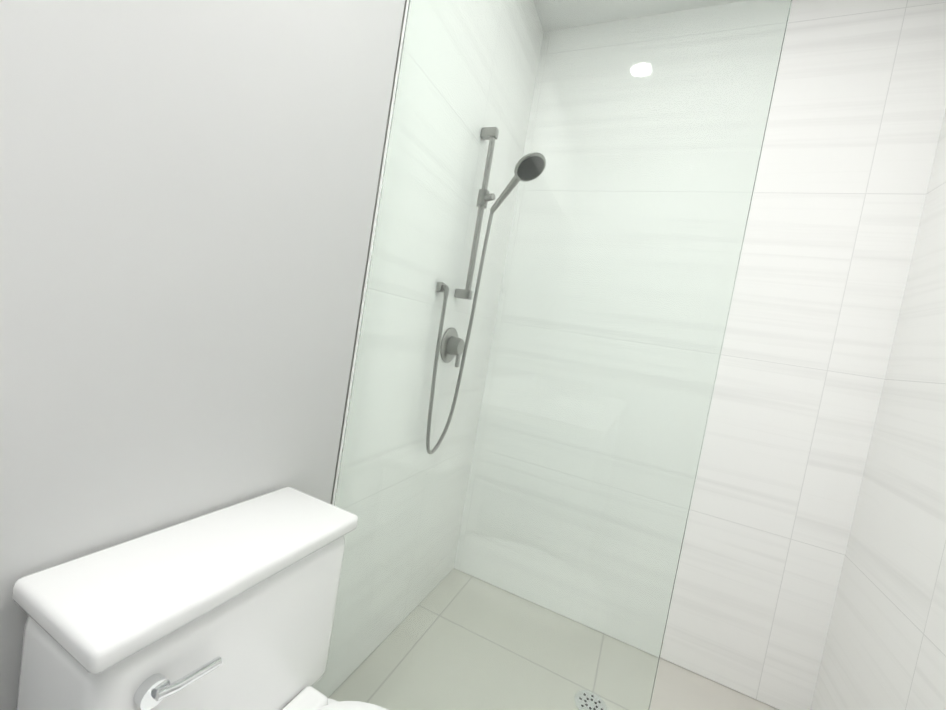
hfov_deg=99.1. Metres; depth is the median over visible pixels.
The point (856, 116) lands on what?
shower wall tile
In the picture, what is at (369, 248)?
trim
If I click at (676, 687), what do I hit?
floor
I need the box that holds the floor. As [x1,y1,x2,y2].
[650,658,778,709]
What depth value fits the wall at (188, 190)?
0.62 m
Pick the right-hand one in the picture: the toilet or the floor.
the floor
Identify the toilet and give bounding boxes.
[12,487,387,709]
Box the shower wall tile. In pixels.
[660,0,945,709]
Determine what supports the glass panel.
on the floor
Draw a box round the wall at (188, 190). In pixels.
[0,0,404,709]
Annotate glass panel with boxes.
[312,0,791,709]
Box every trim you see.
[331,0,406,503]
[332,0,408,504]
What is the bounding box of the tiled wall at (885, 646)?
[810,108,945,709]
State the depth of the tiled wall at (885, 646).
1.14 m

